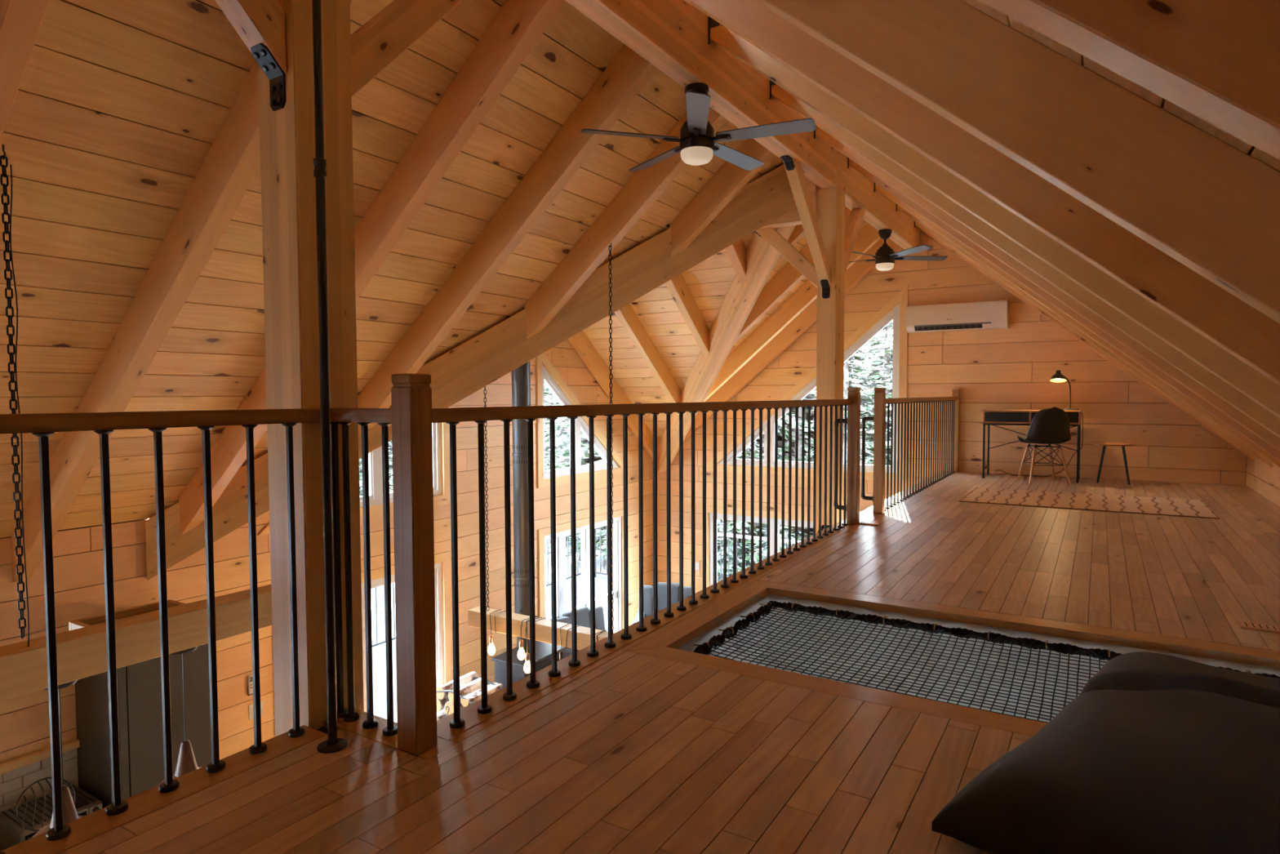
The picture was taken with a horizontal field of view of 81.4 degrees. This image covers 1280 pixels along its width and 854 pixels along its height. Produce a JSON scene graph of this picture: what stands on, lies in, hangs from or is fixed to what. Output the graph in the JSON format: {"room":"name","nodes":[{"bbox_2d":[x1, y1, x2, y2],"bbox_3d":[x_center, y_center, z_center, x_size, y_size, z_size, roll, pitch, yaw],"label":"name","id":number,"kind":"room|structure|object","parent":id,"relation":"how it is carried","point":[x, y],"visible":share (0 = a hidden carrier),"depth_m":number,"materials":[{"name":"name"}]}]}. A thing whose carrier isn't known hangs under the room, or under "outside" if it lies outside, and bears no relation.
{"room":"cabin loft","nodes":[
{"label":"cabin loft","id":0,"kind":"room"},
{"bbox_2d":[0,339,653,805],"bbox_3d":[-3.131,0.551,6.172,0.180,5.734,12.357,1,3,32],"label":"wall","id":1,"kind":"structure","parent":0,"point":[78,553],"depth_m":6.11,"materials":[{"name":"brown wood"}]},
{"bbox_2d":[0,747,78,812],"bbox_3d":[-4.747,2.430,3.441,0.010,0.437,3.672,1,3,32],"label":"tile backsplash","id":2,"kind":"structure","parent":1,"relation":"attached to","point":[11,788],"depth_m":4.78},
{"bbox_2d":[0,738,79,774],"bbox_3d":[-4.730,2.184,3.422,0.049,0.050,3.676,1,3,32],"label":"trim","id":3,"kind":"structure","parent":1,"relation":"attached to","point":[25,760],"depth_m":4.76,"materials":[{"name":"brown wood"}]},
{"bbox_2d":[257,422,450,535],"bbox_3d":[-2.602,-0.030,6.929,0.142,1.739,2.101,1,3,32],"label":"window","id":4,"kind":"structure","parent":1,"relation":"in","point":[375,457],"depth_m":7.67,"materials":[{"name":"brown wood"}]},
{"bbox_2d":[361,551,452,712],"bbox_3d":[-2.568,2.380,7.071,0.142,2.076,1.971,1,3,32],"label":"window","id":5,"kind":"structure","parent":1,"relation":"in","point":[377,575],"depth_m":7.77,"materials":[{"name":"brown wood"}]},
{"bbox_2d":[537,508,623,632],"bbox_3d":[-0.742,2.248,9.971,0.198,2.076,1.972,1,3,32],"label":"window","id":6,"kind":"structure","parent":1,"relation":"in","point":[563,530],"depth_m":9.99,"materials":[{"name":"brown wood"}]},
{"bbox_2d":[536,352,631,488],"bbox_3d":[-0.743,-0.166,9.934,0.142,1.739,2.101,1,3,32],"label":"window","id":7,"kind":"structure","parent":1,"relation":"in","point":[543,377],"depth_m":9.47,"materials":[{"name":"brown wood"}]},
{"bbox_2d":[759,168,820,229],"bbox_3d":[-0.053,-2.054,7.353,3.715,0.495,0.134,1,3,32],"label":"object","id":8,"kind":"structure","parent":1,"relation":"attached to","point":[792,217],"depth_m":6.43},
{"bbox_2d":[0,0,867,537],"bbox_3d":[-1.462,-0.974,5.071,3.886,3.266,12.357,1,3,32],"label":"ceiling","id":9,"kind":"structure","parent":0,"point":[118,107],"depth_m":3.84,"materials":[{"name":"brown wood"}]},
{"bbox_2d":[0,0,49,139],"bbox_3d":[-2.801,-0.654,2.924,3.748,3.404,0.095,1,3,32],"label":"rafter","id":10,"kind":"object","parent":9,"relation":"attached to","point":[20,20],"depth_m":2.42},
{"bbox_2d":[0,144,29,646],"bbox_3d":[-2.270,-0.102,2.703,0.035,1.820,0.025,1,3,32],"label":"chain","id":11,"kind":"object","parent":10,"relation":"hanging from","point":[7,248],"visible":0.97,"depth_m":2.70,"materials":[{"name":"black metal"}]},
{"bbox_2d":[0,584,272,701],"bbox_3d":[-2.742,0.912,2.208,0.370,0.160,3.600,1,3,32],"label":"beam","id":12,"kind":"structure","parent":11,"relation":"hanging from","point":[81,651],"depth_m":3.00,"materials":[{"name":"brown wood"}]},
{"bbox_2d":[31,679,84,838],"bbox_3d":[-2.216,1.273,2.853,0.236,0.619,0.236,1,3,32],"label":"pendant lamp","id":13,"kind":"object","parent":12,"relation":"hanging from","point":[69,812],"visible":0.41,"depth_m":2.85,"materials":[{"name":"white metal"}]},
{"bbox_2d":[158,645,202,785],"bbox_3d":[-1.980,1.256,3.236,0.236,0.619,0.236,1,3,32],"label":"pendant lamp","id":14,"kind":"object","parent":12,"relation":"hanging from","point":[186,763],"visible":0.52,"depth_m":3.22,"materials":[{"name":"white metal"}]},
{"bbox_2d":[10,0,352,582],"bbox_3d":[-2.339,-0.688,3.670,3.748,3.404,0.095,1,3,32],"label":"rafter","id":15,"kind":"object","parent":9,"relation":"attached to","point":[233,160],"visible":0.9,"depth_m":3.65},
{"bbox_2d":[178,0,564,535],"bbox_3d":[-1.780,-0.799,4.392,3.560,3.248,0.095,1,3,32],"label":"rafter","id":16,"kind":"object","parent":9,"relation":"attached to","point":[517,25],"visible":0.59,"depth_m":3.92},
{"bbox_2d":[145,164,796,580],"bbox_3d":[-1.030,-0.657,5.928,5.175,3.431,0.130,-1,3,-14],"label":"beam","id":17,"kind":"structure","parent":9,"relation":"attached to","point":[486,357],"depth_m":5.92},
{"bbox_2d":[483,386,488,610],"bbox_3d":[-1.278,0.360,6.184,0.023,2.358,0.020,1,3,32],"label":"hanging chain","id":18,"kind":"object","parent":17,"relation":"hanging from","point":[486,454],"visible":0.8,"depth_m":6.20,"materials":[{"name":"black metal"}]},
{"bbox_2d":[357,44,657,434],"bbox_3d":[-0.970,-1.174,4.892,2.720,2.548,0.095,1,3,32],"label":"rafter","id":19,"kind":"object","parent":9,"relation":"attached to","point":[628,73],"visible":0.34,"depth_m":4.73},
{"bbox_2d":[524,106,726,338],"bbox_3d":[-0.112,-1.570,5.420,1.832,1.808,0.095,1,3,32],"label":"rafter","id":20,"kind":"object","parent":9,"relation":"attached to","point":[646,185],"visible":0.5,"depth_m":5.46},
{"bbox_2d":[608,243,613,634],"bbox_3d":[-0.212,0.094,5.513,0.023,2.928,0.020,1,3,32],"label":"hanging chain","id":21,"kind":"object","parent":20,"relation":"hanging from","point":[610,251],"visible":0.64,"depth_m":5.49,"materials":[{"name":"black metal"}]},
{"bbox_2d":[467,605,614,649],"bbox_3d":[-0.502,1.624,5.762,2.145,0.135,0.140,1,3,32],"label":"beam","id":22,"kind":"structure","parent":21,"relation":"hanging from","point":[544,626],"depth_m":5.91,"materials":[{"name":"brown wood"}]},
{"bbox_2d":[670,138,773,256],"bbox_3d":[0.693,-1.943,5.917,0.997,1.112,0.095,1,3,32],"label":"rafter","id":23,"kind":"object","parent":9,"relation":"attached to","point":[730,179],"visible":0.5,"depth_m":5.94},
{"bbox_2d":[657,195,795,473],"bbox_3d":[0.849,-0.817,8.907,0.150,3.381,5.089,-1,3,-12],"label":"beam","id":24,"kind":"structure","parent":9,"relation":"attached to","point":[762,257],"depth_m":8.24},
{"bbox_2d":[683,238,898,441],"bbox_3d":[1.858,-1.104,10.176,3.458,3.163,0.095,1,3,32],"label":"rafter","id":25,"kind":"object","parent":9,"relation":"attached to","point":[858,270],"visible":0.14,"depth_m":10.09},
{"bbox_2d":[703,222,880,401],"bbox_3d":[1.774,-1.367,9.346,2.740,2.564,0.095,1,3,32],"label":"rafter","id":26,"kind":"object","parent":9,"relation":"attached to","point":[868,236],"visible":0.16,"depth_m":9.33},
{"bbox_2d":[734,206,863,342],"bbox_3d":[1.671,-1.688,8.336,1.866,1.836,0.095,1,3,32],"label":"rafter","id":27,"kind":"object","parent":9,"relation":"attached to","point":[788,276],"visible":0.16,"depth_m":8.38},
{"bbox_2d":[777,188,822,261],"bbox_3d":[1.568,-2.009,7.326,0.992,1.108,0.095,1,3,32],"label":"rafter","id":28,"kind":"object","parent":9,"relation":"attached to","point":[797,233],"visible":0.06,"depth_m":7.31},
{"bbox_2d":[511,360,530,654],"bbox_3d":[-1.259,0.158,7.865,0.202,4.520,0.230,1,3,32],"label":"pipe","id":29,"kind":"object","parent":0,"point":[521,375],"visible":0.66,"depth_m":7.82,"materials":[{"name":"black metal"}]},
{"bbox_2d":[0,471,1279,853],"bbox_3d":[1.608,0.827,3.254,3.232,0.046,12.357,1,3,32],"label":"floor","id":30,"kind":"structure","parent":0,"point":[647,744],"depth_m":2.11,"materials":[{"name":"brown wood"}]},
{"bbox_2d":[0,373,437,853],"bbox_3d":[-1.410,0.408,1.016,0.419,1.008,2.612,1,3,32],"label":"stair railing","id":31,"kind":"object","parent":30,"relation":"on","point":[410,415],"visible":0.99,"depth_m":1.96,"materials":[{"name":"brown wood"}]},
{"bbox_2d":[311,0,348,753],"bbox_3d":[-0.840,-0.646,1.955,0.079,3.029,0.079,1,3,32],"label":"steel pole","id":32,"kind":"object","parent":30,"relation":"on","point":[333,744],"visible":1,"depth_m":1.97,"materials":[{"name":"black metal"}]},
{"bbox_2d":[431,386,860,728],"bbox_3d":[0.499,0.288,3.747,0.103,1.000,4.069,1,3,32],"label":"stair railing","id":33,"kind":"object","parent":30,"relation":"on","point":[452,416],"visible":0.99,"depth_m":2.97,"materials":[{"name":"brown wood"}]},
{"bbox_2d":[833,417,847,511],"bbox_3d":[1.482,0.275,5.485,0.106,0.692,0.052,1,3,32],"label":"grab bar","id":34,"kind":"object","parent":33,"relation":"attached to","point":[838,420],"visible":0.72,"depth_m":5.49,"materials":[{"name":"black metal"}]},
{"bbox_2d":[872,387,959,514],"bbox_3d":[2.869,0.118,7.482,0.074,1.000,3.744,1,3,32],"label":"stair railing","id":35,"kind":"object","parent":30,"relation":"on","point":[880,400],"visible":1,"depth_m":6.91,"materials":[{"name":"brown wood"}]},
{"bbox_2d":[861,415,874,501],"bbox_3d":[1.830,0.252,5.975,0.106,0.692,0.052,1,3,32],"label":"grab bar","id":36,"kind":"object","parent":35,"relation":"attached to","point":[864,420],"visible":0.96,"depth_m":5.98,"materials":[{"name":"black metal"}]},
{"bbox_2d":[982,409,1081,482],"bbox_3d":[4.368,0.195,8.309,0.939,0.764,0.440,1,3,32],"label":"writing desk","id":37,"kind":"object","parent":30,"relation":"on","point":[990,417],"visible":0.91,"depth_m":8.23,"materials":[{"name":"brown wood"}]},
{"bbox_2d":[1049,369,1079,410],"bbox_3d":[4.640,-0.399,8.094,0.361,0.437,0.195,-1,3,-21],"label":"desk lamp","id":38,"kind":"object","parent":37,"relation":"on","point":[1058,377],"visible":1,"depth_m":8.09,"materials":[{"name":"black metal"}]},
{"bbox_2d":[1016,406,1071,484],"bbox_3d":[4.320,0.187,7.955,0.462,0.814,0.501,0,2,7],"label":"desk chair","id":39,"kind":"object","parent":30,"relation":"on","point":[1049,426],"visible":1,"depth_m":7.79,"materials":[{"name":"black plastic"}]},
{"bbox_2d":[959,487,1219,519],"bbox_3d":[3.883,0.650,6.559,1.826,0.008,1.126,1,3,32],"label":"rug","id":40,"kind":"object","parent":30,"relation":"on","point":[1072,500],"visible":1,"depth_m":6.44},
{"bbox_2d":[931,651,1279,853],"bbox_3d":[1.446,0.756,1.561,1.200,0.241,1.150,-3,3,-43],"label":"floor cushion","id":41,"kind":"object","parent":30,"relation":"on","point":[1156,753],"visible":1,"depth_m":1.51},
{"bbox_2d":[1093,441,1135,484],"bbox_3d":[5.047,0.382,7.933,0.384,0.420,0.384,1,3,32],"label":"stool","id":42,"kind":"object","parent":30,"relation":"on","point":[1104,444],"visible":1,"depth_m":7.84,"materials":[{"name":"brown wood"}]},
{"bbox_2d":[1237,621,1279,633],"bbox_3d":[2.570,0.808,2.954,0.300,0.011,0.080,1,3,32],"label":"floor vent","id":43,"kind":"object","parent":30,"relation":"in","point":[1247,625],"visible":1,"depth_m":2.99,"materials":[{"name":"brown wood"}]},
{"bbox_2d":[582,232,754,442],"bbox_3d":[0.795,-1.103,8.939,3.529,2.890,3.527,1,3,32],"label":"ceiling","id":44,"kind":"structure","parent":0,"point":[708,282],"depth_m":9.19,"materials":[{"name":"brown wood"}]},
{"bbox_2d":[567,330,657,460],"bbox_3d":[-0.649,-0.914,9.847,0.095,3.027,3.390,1,3,32],"label":"rafter","id":45,"kind":"object","parent":44,"relation":"attached to","point":[580,341],"visible":0.3,"depth_m":10.09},
{"bbox_2d":[613,303,681,415],"bbox_3d":[-0.093,-1.231,8.977,0.095,2.324,2.522,1,3,32],"label":"rafter","id":46,"kind":"object","parent":44,"relation":"attached to","point":[626,315],"visible":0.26,"depth_m":9.26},
{"bbox_2d":[665,273,709,359],"bbox_3d":[0.400,-1.553,8.142,0.095,1.613,1.644,1,3,32],"label":"rafter","id":47,"kind":"object","parent":44,"relation":"attached to","point":[677,287],"visible":0.28,"depth_m":8.36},
{"bbox_2d":[724,239,746,284],"bbox_3d":[0.890,-1.873,7.310,0.095,0.906,0.771,1,3,32],"label":"rafter","id":48,"kind":"object","parent":44,"relation":"attached to","point":[736,252],"visible":0.24,"depth_m":7.43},
{"bbox_2d":[757,657,1058,722],"bbox_3d":[1.755,2.342,3.127,2.789,2.379,0.099,1,3,32],"label":"wall","id":49,"kind":"structure","parent":0,"point":[773,658],"depth_m":3.33,"materials":[{"name":"white paint"}]},
{"bbox_2d":[675,593,1279,712],"bbox_3d":[1.367,1.022,2.630,2.399,0.312,1.049,1,3,32],"label":"trim","id":50,"kind":"structure","parent":49,"relation":"attached to","point":[731,620],"depth_m":3.25,"materials":[{"name":"brown wood"}]},
{"bbox_2d":[693,600,1279,723],"bbox_3d":[1.346,0.900,2.621,2.324,0.054,1.033,1,3,32],"label":"net","id":51,"kind":"object","parent":49,"relation":"attached to","point":[704,648],"visible":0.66,"depth_m":2.95,"materials":[{"name":"black fabric"}]},
{"bbox_2d":[657,230,1246,592],"bbox_3d":[3.258,0.232,9.582,7.095,6.030,0.180,1,3,32],"label":"wall","id":52,"kind":"structure","parent":0,"point":[1013,367],"depth_m":8.93,"materials":[{"name":"brown wood"}]},
{"bbox_2d":[702,505,846,589],"bbox_3d":[2.167,2.100,10.294,2.844,1.841,0.142,1,3,32],"label":"window","id":53,"kind":"structure","parent":52,"relation":"in","point":[709,509],"depth_m":10.64,"materials":[{"name":"brown wood"}]},
{"bbox_2d":[700,284,908,481],"bbox_3d":[2.151,-0.572,10.182,2.915,2.469,0.142,1,3,32],"label":"window","id":54,"kind":"structure","parent":52,"relation":"in","point":[900,353],"depth_m":9.65,"materials":[{"name":"brown wood"}]},
{"bbox_2d":[905,299,1008,333],"bbox_3d":[3.799,-1.322,8.945,1.125,0.318,0.213,1,3,32],"label":"air conditioner","id":55,"kind":"object","parent":52,"relation":"attached to","point":[993,314],"visible":1,"depth_m":8.86,"materials":[{"name":"white plastic"}]},
{"bbox_2d":[960,0,1279,171],"bbox_3d":[1.647,-1.146,3.140,3.451,2.903,12.357,1,3,32],"label":"ceiling","id":56,"kind":"structure","parent":0,"point":[1180,113],"depth_m":1.62,"materials":[{"name":"brown wood"}]},
{"bbox_2d":[684,0,1279,385],"bbox_3d":[1.327,-0.908,2.642,3.292,3.024,0.095,1,3,32],"label":"rafter","id":57,"kind":"object","parent":56,"relation":"attached to","point":[1250,335],"visible":0.62,"depth_m":2.59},
{"bbox_2d":[710,23,1279,417],"bbox_3d":[1.821,-0.945,3.440,3.292,3.024,0.095,1,3,32],"label":"rafter","id":58,"kind":"object","parent":56,"relation":"attached to","point":[1257,387],"visible":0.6,"depth_m":3.43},
{"bbox_2d":[753,0,1279,324],"bbox_3d":[0.833,-0.872,1.843,3.292,3.024,0.095,1,3,32],"label":"rafter","id":59,"kind":"object","parent":56,"relation":"attached to","point":[1207,204],"visible":1,"depth_m":1.70,"materials":[{"name":"wood"}]},
{"bbox_2d":[771,84,1279,437],"bbox_3d":[2.305,-0.980,4.222,3.292,3.024,0.095,1,3,32],"label":"rafter","id":60,"kind":"object","parent":56,"relation":"attached to","point":[1197,372],"visible":0.41,"depth_m":4.19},
{"bbox_2d":[815,126,1279,450],"bbox_3d":[2.783,-1.015,4.996,3.292,3.024,0.095,1,3,32],"label":"rafter","id":61,"kind":"object","parent":56,"relation":"attached to","point":[1266,435],"visible":0.41,"depth_m":4.93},
{"bbox_2d":[848,158,1279,460],"bbox_3d":[3.256,-1.050,5.760,3.292,3.024,0.095,1,3,32],"label":"rafter","id":62,"kind":"object","parent":56,"relation":"attached to","point":[1124,349],"visible":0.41,"depth_m":5.67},
{"bbox_2d":[875,183,1279,467],"bbox_3d":[3.729,-1.084,6.525,3.292,3.024,0.095,1,3,32],"label":"rafter","id":63,"kind":"object","parent":56,"relation":"attached to","point":[1261,451],"visible":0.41,"depth_m":6.40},
{"bbox_2d":[920,228,1248,457],"bbox_3d":[4.862,-1.167,8.357,3.292,3.024,0.095,1,3,32],"label":"rafter","id":64,"kind":"object","parent":56,"relation":"attached to","point":[920,228],"visible":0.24,"depth_m":8.24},
{"bbox_2d":[915,221,1253,459],"bbox_3d":[4.697,-1.155,8.089,3.292,3.024,0.095,1,3,32],"label":"rafter","id":65,"kind":"object","parent":56,"relation":"attached to","point":[1169,399],"visible":0.24,"depth_m":7.96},
{"bbox_2d":[897,204,1272,467],"bbox_3d":[4.213,-1.120,7.307,3.292,3.024,0.095,1,3,32],"label":"rafter","id":66,"kind":"object","parent":56,"relation":"attached to","point":[981,264],"visible":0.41,"depth_m":7.17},
{"bbox_2d":[978,0,1279,159],"bbox_3d":[0.342,-0.836,1.048,3.292,3.024,0.095,1,3,32],"label":"rafter","id":67,"kind":"object","parent":56,"relation":"attached to","point":[1218,61],"depth_m":0.85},
{"bbox_2d":[1245,456,1279,506],"bbox_3d":[3.063,1.898,2.402,0.180,3.318,12.357,1,3,32],"label":"wall","id":68,"kind":"structure","parent":0,"point":[1264,479],"depth_m":6.81,"materials":[{"name":"brown wood"}]},
{"bbox_3d":[-0.025,3.536,4.386,7.095,0.100,12.357,1,3,32],"label":"floor","id":69,"kind":"structure","parent":0,"visible":0},
{"bbox_2d":[75,643,211,808],"bbox_3d":[-3.374,2.407,5.093,0.607,2.119,0.567,1,3,32],"label":"refrigerator","id":70,"kind":"object","parent":69,"relation":"on","point":[139,685],"visible":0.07,"depth_m":4.86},
{"bbox_2d":[257,0,364,736],"bbox_3d":[-0.975,0.868,2.267,0.174,5.420,0.189,1,3,32],"label":"timber post","id":71,"kind":"object","parent":69,"relation":"on","point":[286,134],"visible":0.62,"depth_m":2.15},
{"bbox_2d":[214,0,286,111],"bbox_3d":[-1.260,-1.348,1.699,0.088,0.938,0.906,1,3,32],"label":"knee brace","id":72,"kind":"object","parent":71,"relation":"attached to","point":[260,24],"visible":1,"depth_m":2.04,"materials":[{"name":"beige wood"}]},
{"bbox_2d":[350,0,462,97],"bbox_3d":[-0.707,-1.425,2.592,0.088,0.865,0.822,1,3,32],"label":"ceiling beam","id":73,"kind":"structure","parent":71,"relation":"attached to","point":[377,43],"depth_m":2.37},
{"bbox_2d":[436,676,502,715],"bbox_3d":[-1.697,2.940,7.325,0.790,0.849,0.440,1,3,32],"label":"rack","id":74,"kind":"object","parent":69,"relation":"on","point":[488,682],"visible":0.09,"depth_m":7.18,"materials":[{"name":"black metal"}]},
{"bbox_2d":[436,697,449,711],"bbox_3d":[-1.869,2.700,7.456,0.150,0.150,0.461,1,3,32],"label":"log","id":75,"kind":"object","parent":74,"relation":"in","point":[440,703],"visible":0.28,"depth_m":7.25,"materials":[{"name":"brown wood"}]},
{"bbox_2d":[436,671,478,699],"bbox_3d":[-1.827,2.572,7.423,0.130,0.130,0.468,1,3,32],"label":"log","id":76,"kind":"object","parent":75,"relation":"on","point":[468,677],"visible":0.64,"depth_m":7.31,"materials":[{"name":"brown wood"}]},
{"bbox_2d":[460,681,502,706],"bbox_3d":[-1.537,2.603,7.236,0.110,0.077,0.465,1,3,32],"label":"log","id":77,"kind":"object","parent":74,"relation":"in","point":[476,695],"visible":0.78,"depth_m":7.15,"materials":[{"name":"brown wood"}]},
{"bbox_3d":[-1.759,2.865,7.371,0.140,0.140,0.449,1,3,32],"label":"log","id":78,"kind":"object","parent":74,"relation":"in","visible":0},
{"bbox_2d":[444,700,463,715],"bbox_3d":[-1.718,2.706,7.344,0.150,0.150,0.432,1,3,32],"label":"log","id":79,"kind":"object","parent":78,"relation":"on","point":[449,704],"visible":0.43,"depth_m":7.17,"materials":[{"name":"brown wood"}]},
{"bbox_2d":[448,677,488,705],"bbox_3d":[-1.680,2.589,7.314,0.140,0.140,0.422,1,3,32],"label":"log","id":80,"kind":"object","parent":79,"relation":"on","point":[469,687],"visible":0.57,"depth_m":7.24,"materials":[{"name":"brown wood"}]},
{"bbox_2d":[491,640,567,688],"bbox_3d":[-1.178,2.874,8.019,0.460,0.917,0.710,1,3,32],"label":"kitchen island","id":81,"kind":"object","parent":69,"relation":"on","point":[543,650],"visible":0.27,"depth_m":7.81,"materials":[{"name":"grey metal"}]},
{"bbox_2d":[556,605,604,657],"bbox_3d":[-0.528,2.785,9.112,0.865,0.996,0.840,2,3,40],"label":"armchair","id":82,"kind":"object","parent":69,"relation":"on","point":[583,613],"visible":0.12,"depth_m":9.34,"materials":[{"name":"grey fabric"}]},
{"bbox_2d":[631,582,691,624],"bbox_3d":[0.349,2.732,10.271,0.840,0.996,0.865,0,2,7],"label":"armchair","id":83,"kind":"object","parent":69,"relation":"on","point":[661,586],"visible":0.11,"depth_m":10.52,"materials":[{"name":"grey fabric"}]},
{"bbox_2d":[815,186,844,533],"bbox_3d":[1.664,0.674,6.541,0.168,5.420,0.245,1,3,32],"label":"timber post","id":84,"kind":"object","parent":69,"relation":"on","point":[831,201],"visible":0.52,"depth_m":6.39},
{"bbox_2d":[564,0,836,188],"bbox_3d":[-0.732,-2.102,2.526,0.134,0.490,8.885,1,3,32],"label":"ridge beam","id":85,"kind":"structure","parent":84,"relation":"on","point":[671,35],"depth_m":4.18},
{"bbox_2d":[581,82,816,171],"bbox_3d":[0.360,-1.721,4.265,1.277,0.428,1.272,1,3,32],"label":"ceiling fan","id":86,"kind":"object","parent":85,"relation":"hanging from","point":[697,146],"visible":1,"depth_m":4.17,"materials":[{"name":"brown metal"}]},
{"bbox_2d":[753,227,817,287],"bbox_3d":[1.272,-1.491,6.642,0.688,0.575,0.088,1,3,32],"label":"knee brace","id":87,"kind":"object","parent":84,"relation":"attached to","point":[771,235],"visible":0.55,"depth_m":6.56,"materials":[{"name":"brown wood"}]},
{"bbox_2d":[780,155,831,298],"bbox_3d":[1.322,-1.544,5.911,0.088,0.928,1.015,1,3,32],"label":"knee brace","id":88,"kind":"object","parent":84,"relation":"attached to","point":[795,174],"visible":1,"depth_m":5.92,"materials":[{"name":"brown wood"}]},
{"bbox_2d":[844,208,865,273],"bbox_3d":[1.928,-1.663,6.850,0.088,0.775,0.737,1,3,32],"label":"knee brace","id":89,"kind":"object","parent":84,"relation":"attached to","point":[856,215],"visible":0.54,"depth_m":6.84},
{"bbox_2d":[826,150,920,252],"bbox_3d":[2.507,-2.339,7.763,0.134,0.490,3.430,1,3,32],"label":"ridge beam","id":90,"kind":"structure","parent":84,"relation":"on","point":[881,212],"depth_m":7.38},
{"bbox_2d":[848,228,947,271],"bbox_3d":[2.585,-1.889,7.995,1.244,0.428,1.287,1,3,32],"label":"ceiling fan","id":91,"kind":"object","parent":90,"relation":"hanging from","point":[885,259],"visible":1,"depth_m":7.90,"materials":[{"name":"brown metal"}]},
{"bbox_3d":[-4.515,3.105,3.272,0.600,0.889,3.776,1,3,32],"label":"countertop","id":92,"kind":"structure","parent":69,"relation":"on","visible":0},
{"bbox_2d":[15,777,75,831],"bbox_3d":[-3.446,2.333,4.325,0.216,0.554,0.226,-1,3,-12],"label":"wire rack","id":93,"kind":"object","parent":92,"relation":"on","point":[33,829],"visible":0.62,"depth_m":4.28,"materials":[{"name":"black metal"}]},
{"bbox_2d":[0,784,102,849],"bbox_3d":[-3.683,2.487,4.662,0.432,0.220,0.420,1,3,32],"label":"stove","id":94,"kind":"object","parent":92,"relation":"on","point":[12,833],"visible":0.41,"depth_m":4.58,"materials":[{"name":"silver metal"}]},
{"label":"outside","id":95,"kind":"structure","parent":0,"visible":0},
{"bbox_2d":[372,574,608,722],"bbox_3d":[-0.681,3.545,5.641,11.350,0.060,16.600,1,3,32],"label":"deck slab","id":96,"kind":"object","parent":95,"point":[379,653],"depth_m":10.62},
{"bbox_2d":[372,533,581,647],"bbox_3d":[-4.108,2.816,10.582,0.060,1.000,11.450,1,3,32],"label":"deck railing","id":97,"kind":"object","parent":96,"relation":"on","point":[377,643],"visible":0.05,"depth_m":11.22,"materials":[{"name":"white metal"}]},
{"bbox_2d":[594,525,799,580],"bbox_3d":[3.537,2.610,12.581,10.700,1.180,0.120,1,3,32],"label":"deck railing","id":98,"kind":"object","parent":96,"relation":"on","point":[720,534],"visible":0.05,"depth_m":13.80,"materials":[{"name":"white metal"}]},
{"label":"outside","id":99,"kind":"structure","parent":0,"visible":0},
{"bbox_2d":[371,441,869,648],"bbox_3d":[3.648,3.623,15.558,110.000,0.498,110.000,1,3,32],"label":"ground","id":100,"kind":"structure","parent":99,"point":[380,602],"depth_m":15.74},
{"bbox_2d":[359,440,393,496],"bbox_3d":[-7.470,-0.570,21.028,3.349,8.100,2.751,2,3,40],"label":"conifer","id":101,"kind":"object","parent":100,"relation":"on","point":[390,446],"visible":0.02,"depth_m":21.12,"materials":[{"name":"green plant"}]},
{"bbox_2d":[544,385,570,549],"bbox_3d":[-2.503,0.520,20.997,2.332,5.884,2.373,0,3,13],"label":"conifer","id":102,"kind":"object","parent":100,"relation":"on","point":[547,390],"visible":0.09,"depth_m":20.90,"materials":[{"name":"green plant"}]},
{"bbox_2d":[544,398,606,568],"bbox_3d":[-1.428,-0.170,18.419,2.963,7.476,3.015,-2,3,-33],"label":"conifer","id":103,"kind":"object","parent":100,"relation":"on","point":[561,425],"visible":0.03,"depth_m":18.43,"materials":[{"name":"green plant"}]},
{"bbox_2d":[545,417,606,570],"bbox_3d":[-0.775,-1.103,18.203,3.723,9.354,3.636,0,2,8],"label":"conifer","id":104,"kind":"object","parent":100,"relation":"on","point":[584,449],"visible":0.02,"depth_m":17.67,"materials":[{"name":"green plant"}]},
{"bbox_2d":[716,437,795,582],"bbox_3d":[2.212,0.454,15.735,2.594,6.431,2.549,2,3,45],"label":"conifer","id":105,"kind":"object","parent":100,"relation":"on","point":[756,556],"visible":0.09,"depth_m":15.41,"materials":[{"name":"green plant"}]},
{"bbox_2d":[716,393,816,575],"bbox_3d":[2.615,-1.101,15.864,3.235,9.525,3.939,-1,3,-11],"label":"conifer","id":106,"kind":"object","parent":100,"relation":"on","point":[729,525],"visible":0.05,"depth_m":15.36,"materials":[{"name":"green plant"}]},
{"bbox_2d":[726,369,851,556],"bbox_3d":[3.421,-0.625,15.660,3.402,8.584,3.462,0,2,9],"label":"conifer","id":107,"kind":"object","parent":100,"relation":"on","point":[780,421],"visible":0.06,"depth_m":15.47,"materials":[{"name":"green plant"}]},
{"bbox_2d":[792,342,890,537],"bbox_3d":[4.072,0.484,14.750,2.564,6.441,2.504,0,2,1],"label":"conifer","id":108,"kind":"object","parent":100,"relation":"on","point":[855,367],"visible":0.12,"depth_m":14.61,"materials":[{"name":"green plant"}]},
{"bbox_2d":[806,348,881,531],"bbox_3d":[4.592,0.034,16.612,2.968,7.177,2.438,0,2,-2],"label":"conifer","id":109,"kind":"object","parent":100,"relation":"on","point":[865,384],"visible":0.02,"depth_m":16.33,"materials":[{"name":"green plant"}]},
{"bbox_2d":[853,321,893,465],"bbox_3d":[4.910,0.112,14.751,2.438,7.177,2.968,-2,3,-30],"label":"conifer","id":110,"kind":"object","parent":100,"relation":"on","point":[887,377],"visible":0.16,"depth_m":14.56,"materials":[{"name":"green plant"}]},
{"bbox_2d":[858,320,893,460],"bbox_3d":[5.553,0.065,16.751,2.824,7.095,2.758,2,3,36],"label":"conifer","id":111,"kind":"object","parent":100,"relation":"on","point":[868,429],"visible":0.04,"depth_m":16.75,"materials":[{"name":"green plant"}]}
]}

